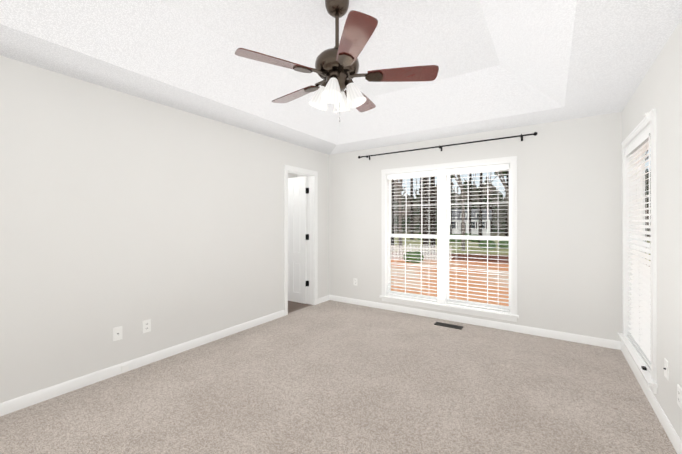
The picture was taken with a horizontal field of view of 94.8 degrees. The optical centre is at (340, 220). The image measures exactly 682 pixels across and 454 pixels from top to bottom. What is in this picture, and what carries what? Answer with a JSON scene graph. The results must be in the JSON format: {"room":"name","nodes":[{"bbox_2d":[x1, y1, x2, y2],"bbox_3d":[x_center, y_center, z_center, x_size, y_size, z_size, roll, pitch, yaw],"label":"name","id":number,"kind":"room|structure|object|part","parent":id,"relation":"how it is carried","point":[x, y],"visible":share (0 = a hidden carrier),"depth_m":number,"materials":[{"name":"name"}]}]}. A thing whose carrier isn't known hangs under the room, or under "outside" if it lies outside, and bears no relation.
{"room":"empty bedroom","nodes":[
{"label":"empty bedroom","id":0,"kind":"room"},
{"bbox_2d":[0,55,328,402],"bbox_3d":[-1.720,-0.072,3.194,0.140,2.940,5.540,0,0,34],"label":"wall","id":1,"kind":"structure","parent":0,"point":[129,213],"depth_m":2.76,"materials":[{"name":"paint"}]},
{"bbox_2d":[113,326,121,340],"bbox_3d":[-1.939,0.982,2.724,0.016,0.115,0.072,0,0,34],"label":"electrical outlet","id":2,"kind":"object","parent":1,"relation":"attached to","point":[117,333],"visible":1,"depth_m":2.72,"materials":[{"name":"white plastic"}]},
{"bbox_2d":[0,310,284,415],"bbox_3d":[-1.958,1.294,2.697,0.014,0.085,4.175,0,0,34],"label":"baseboard","id":3,"kind":"structure","parent":1,"relation":"attached to","point":[21,402],"depth_m":2.71,"materials":[{"name":"white wood"}]},
{"bbox_2d":[142,319,150,332],"bbox_3d":[-1.812,0.982,2.922,0.007,0.115,0.072,0,0,34],"label":"electrical outlet","id":4,"kind":"object","parent":1,"relation":"attached to","point":[146,325],"visible":1,"depth_m":2.92,"materials":[{"name":"white plastic"}]},
{"bbox_2d":[288,176,308,303],"bbox_3d":[-0.774,0.311,5.239,0.639,2.050,0.107,0,0,34],"label":"door","id":5,"kind":"structure","parent":1,"relation":"in","point":[297,240],"depth_m":5.14,"materials":[{"name":"white wood"}]},
{"bbox_3d":[-0.543,0.263,5.048,0.042,1.594,0.042,0,0,34],"label":"door hinge","id":6,"kind":"part","parent":5,"relation":"part of","materials":[{"name":"black metal"}]},
{"bbox_2d":[284,165,317,315],"bbox_3d":[-0.656,0.274,4.782,0.172,2.136,0.747,0,0,34],"label":"door frame","id":7,"kind":"structure","parent":1,"relation":"attached to","point":[298,169],"depth_m":5.01,"materials":[{"name":"white wood"}]},
{"bbox_2d":[318,295,327,303],"bbox_3d":[-0.301,1.301,5.170,0.014,0.085,0.310,0,0,34],"label":"baseboard","id":8,"kind":"structure","parent":1,"relation":"attached to","point":[325,298],"depth_m":5.16,"materials":[{"name":"white wood"}]},
{"bbox_2d":[288,173,296,177],"bbox_3d":[-1.743,0.139,5.460,0.100,2.530,3.000,0,0,34],"label":"wall","id":9,"kind":"structure","parent":0,"point":[291,175],"depth_m":6.45,"materials":[{"name":"paint"}]},
{"bbox_2d":[288,301,310,312],"bbox_3d":[-1.174,1.373,5.075,1.270,0.060,2.800,0,0,34],"label":"floor","id":10,"kind":"structure","parent":0,"point":[293,306],"depth_m":4.91,"materials":[{"name":"brown wood"}]},
{"bbox_2d":[0,300,676,453],"bbox_3d":[-0.117,1.365,2.116,3.780,0.060,5.260,0,0,34],"label":"floor carpet","id":11,"kind":"object","parent":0,"point":[331,377],"visible":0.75,"depth_m":2.34,"materials":[{"name":"beige carpet"}]},
{"bbox_2d":[434,322,463,329],"bbox_3d":[1.371,1.336,3.996,0.340,0.008,0.115,0,0,34],"label":"air vent register","id":12,"kind":"object","parent":11,"relation":"on","point":[448,325],"visible":0.98,"depth_m":3.99,"materials":[{"name":"black metal"}]},
{"bbox_2d":[0,0,681,154],"bbox_3d":[-0.104,-1.340,2.115,3.750,0.410,5.260,0,0,34],"label":"ceiling","id":13,"kind":"structure","parent":0,"point":[504,64],"depth_m":2.46,"materials":[{"name":"white paint"}]},
{"bbox_2d":[235,0,438,121],"bbox_3d":[-0.036,-1.042,2.092,1.234,0.804,1.240,0,0,34],"label":"fan","id":14,"kind":"object","parent":13,"relation":"hanging from","point":[336,69],"visible":1,"depth_m":1.99,"materials":[{"name":"brown wood"}]},
{"bbox_2d":[329,112,621,341],"bbox_3d":[1.399,-0.069,4.354,3.750,2.940,0.140,0,0,34],"label":"wall","id":15,"kind":"structure","parent":0,"point":[569,226],"depth_m":3.63,"materials":[{"name":"paint"}]},
{"bbox_2d":[358,132,537,159],"bbox_3d":[1.280,-0.988,4.288,2.394,0.067,0.106,0,0,34],"label":"curtain rod","id":16,"kind":"object","parent":15,"relation":"attached to","point":[520,136],"visible":1,"depth_m":4.10,"materials":[{"name":"black metal"}]},
{"bbox_2d":[379,156,518,321],"bbox_3d":[1.401,0.219,4.322,1.844,1.996,0.190,0,0,34],"label":"window","id":17,"kind":"structure","parent":15,"relation":"in","point":[443,236],"depth_m":4.27,"materials":[{"name":"clear glass"}]},
{"bbox_2d":[387,170,436,300],"bbox_3d":[1.024,0.207,4.549,0.766,1.813,0.074,0,0,34],"label":"window blind","id":18,"kind":"object","parent":17,"relation":"attached to","point":[422,174],"visible":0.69,"depth_m":4.51,"materials":[{"name":"white plastic"}]},
{"bbox_2d":[446,163,509,311],"bbox_3d":[1.755,0.206,4.060,0.766,1.813,0.074,0,0,34],"label":"window blind","id":19,"kind":"object","parent":17,"relation":"attached to","point":[480,169],"visible":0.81,"depth_m":4.03,"materials":[{"name":"white plastic"}]},
{"bbox_2d":[328,295,619,349],"bbox_3d":[1.343,1.299,4.295,3.720,0.085,0.014,0,0,34],"label":"baseboard","id":20,"kind":"structure","parent":15,"relation":"attached to","point":[601,342],"depth_m":3.92,"materials":[{"name":"white wood"}]},
{"bbox_2d":[622,19,681,440],"bbox_3d":[1.511,-0.078,1.029,0.140,2.940,5.540,0,0,34],"label":"wall","id":21,"kind":"structure","parent":0,"point":[659,89],"depth_m":1.97,"materials":[{"name":"paint"}]},
{"bbox_2d":[618,109,657,393],"bbox_3d":[2.562,0.215,2.641,0.190,1.996,1.190,0,0,34],"label":"window","id":22,"kind":"structure","parent":21,"relation":"in","point":[649,375],"depth_m":2.95,"materials":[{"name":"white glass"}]},
{"bbox_2d":[625,126,650,367],"bbox_3d":[2.545,0.202,2.653,0.074,1.813,0.990,0,0,34],"label":"window blind","id":23,"kind":"object","parent":22,"relation":"attached to","point":[639,330],"visible":0.54,"depth_m":2.67,"materials":[{"name":"white plastic"}]},
{"bbox_2d":[620,341,681,453],"bbox_3d":[1.447,1.290,1.068,0.014,0.085,5.260,0,0,34],"label":"baseboard","id":24,"kind":"structure","parent":21,"relation":"attached to","point":[667,426],"depth_m":2.17,"materials":[{"name":"white wood"}]},
{"bbox_2d":[663,358,668,380],"bbox_3d":[2.070,0.945,2.000,0.016,0.115,0.072,0,0,34],"label":"electrical outlet","id":25,"kind":"object","parent":21,"relation":"attached to","point":[666,368],"visible":0.96,"depth_m":1.99,"materials":[{"name":"white plastic"}]},
{"bbox_2d":[677,384,681,409],"bbox_3d":[1.934,1.004,1.790,0.007,0.115,0.072,0,0,34],"label":"electrical outlet","id":26,"kind":"object","parent":21,"relation":"attached to","point":[679,395],"visible":1,"depth_m":1.78,"materials":[{"name":"white plastic"}]},
{"label":"outside","id":27,"kind":"structure","parent":0,"visible":0},
{"bbox_2d":[391,232,650,305],"bbox_3d":[33.404,3.349,37.513,200.000,0.300,180.000,0,0,34],"label":"ground","id":28,"kind":"structure","parent":27,"point":[470,254],"depth_m":18.72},
{"bbox_2d":[391,179,393,250],"bbox_3d":[5.677,-8.596,32.804,8.737,23.574,9.297,0,0,34],"label":"tree","id":29,"kind":"object","parent":28,"relation":"on","point":[392,240],"depth_m":33.22,"materials":[{"name":"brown plant"}]},
{"bbox_2d":[396,178,402,251],"bbox_3d":[6.085,-4.433,29.579,4.692,15.234,5.405,0,0,34],"label":"tree","id":30,"kind":"object","parent":28,"relation":"on","point":[400,209],"depth_m":31.94,"materials":[{"name":"plant"}]},
{"bbox_2d":[410,178,413,239],"bbox_3d":[11.781,-10.038,54.990,10.484,26.572,10.836,0,0,34],"label":"tree","id":31,"kind":"object","parent":28,"relation":"on","point":[411,212],"depth_m":54.26,"materials":[{"name":"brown plant"}]},
{"bbox_2d":[419,178,420,232],"bbox_3d":[16.750,-10.513,63.802,9.871,27.575,11.425,0,0,34],"label":"tree","id":32,"kind":"object","parent":28,"relation":"on","point":[420,211],"depth_m":63.69,"materials":[{"name":"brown plant"}]},
{"bbox_2d":[391,244,452,260],"bbox_3d":[2.567,2.510,26.322,12.924,1.320,0.110,0,0,17],"label":"fence","id":33,"kind":"object","parent":28,"relation":"on","point":[398,248],"depth_m":25.23,"materials":[{"name":"paint"}]},
{"bbox_2d":[422,176,428,255],"bbox_3d":[7.800,-9.609,28.072,10.423,25.574,10.574,0,0,34],"label":"tree","id":34,"kind":"object","parent":28,"relation":"on","point":[426,213],"depth_m":27.56,"materials":[{"name":"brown plant"}]},
{"bbox_2d":[430,177,435,253],"bbox_3d":[8.894,-10.101,30.877,9.667,26.574,9.952,0,0,34],"label":"tree","id":35,"kind":"object","parent":28,"relation":"on","point":[432,221],"depth_m":29.87,"materials":[{"name":"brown plant"}]},
{"bbox_2d":[450,174,453,233],"bbox_3d":[23.848,-10.503,68.268,10.437,27.571,10.662,0,0,34],"label":"tree","id":36,"kind":"object","parent":28,"relation":"on","point":[451,175],"depth_m":67.51,"materials":[{"name":"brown plant"}]},
{"bbox_2d":[403,233,508,262],"bbox_3d":[15.579,2.660,37.701,13.656,1.344,33.219,0,0,15],"label":"shrub","id":37,"kind":"object","parent":28,"relation":"on","point":[416,259],"depth_m":35.23,"materials":[{"name":"green plant"}]},
{"bbox_2d":[453,174,464,250],"bbox_3d":[11.998,-5.769,34.937,6.318,17.926,7.683,0,0,34],"label":"tree","id":38,"kind":"object","parent":28,"relation":"on","point":[463,221],"depth_m":33.20,"materials":[{"name":"plant"}]},
{"bbox_2d":[436,206,492,235],"bbox_3d":[29.030,0.145,73.477,11.800,7.100,10.200,0,0,26],"label":"house","id":39,"kind":"structure","parent":28,"relation":"on","point":[456,228],"depth_m":70.71,"materials":[{"name":"siding"},{"name":"shingle"},{"name":"glass"}]},
{"bbox_2d":[469,174,471,233],"bbox_3d":[24.012,-10.027,58.469,9.941,26.576,10.022,0,0,34],"label":"tree","id":40,"kind":"object","parent":28,"relation":"on","point":[470,201],"depth_m":58.77,"materials":[{"name":"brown plant"}]},
{"bbox_2d":[479,173,482,241],"bbox_3d":[20.150,-9.564,45.176,10.444,25.572,10.359,0,0,34],"label":"tree","id":41,"kind":"object","parent":28,"relation":"on","point":[480,212],"depth_m":45.30,"materials":[{"name":"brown plant"}]},
{"bbox_2d":[469,170,499,234],"bbox_3d":[23.534,-5.088,53.327,6.136,16.664,9.007,0,0,34],"label":"tree","id":42,"kind":"object","parent":28,"relation":"on","point":[484,192],"depth_m":53.32,"materials":[{"name":"plant"}]},
{"bbox_2d":[494,170,508,235],"bbox_3d":[34.843,-10.009,64.751,9.784,26.578,11.511,0,0,34],"label":"tree","id":43,"kind":"object","parent":28,"relation":"on","point":[506,223],"depth_m":64.95,"materials":[{"name":"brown plant"}]},
{"bbox_2d":[496,170,508,235],"bbox_3d":[21.566,-5.630,41.754,9.313,17.702,11.142,0,0,34],"label":"tree","id":44,"kind":"object","parent":28,"relation":"on","point":[505,187],"depth_m":40.98,"materials":[{"name":"plant"}]},
{"bbox_2d":[394,169,650,236],"bbox_3d":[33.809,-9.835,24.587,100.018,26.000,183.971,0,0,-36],"label":"tree","id":45,"kind":"object","parent":28,"relation":"on","point":[416,219],"depth_m":85.26,"materials":[{"name":"plant"}]}
]}

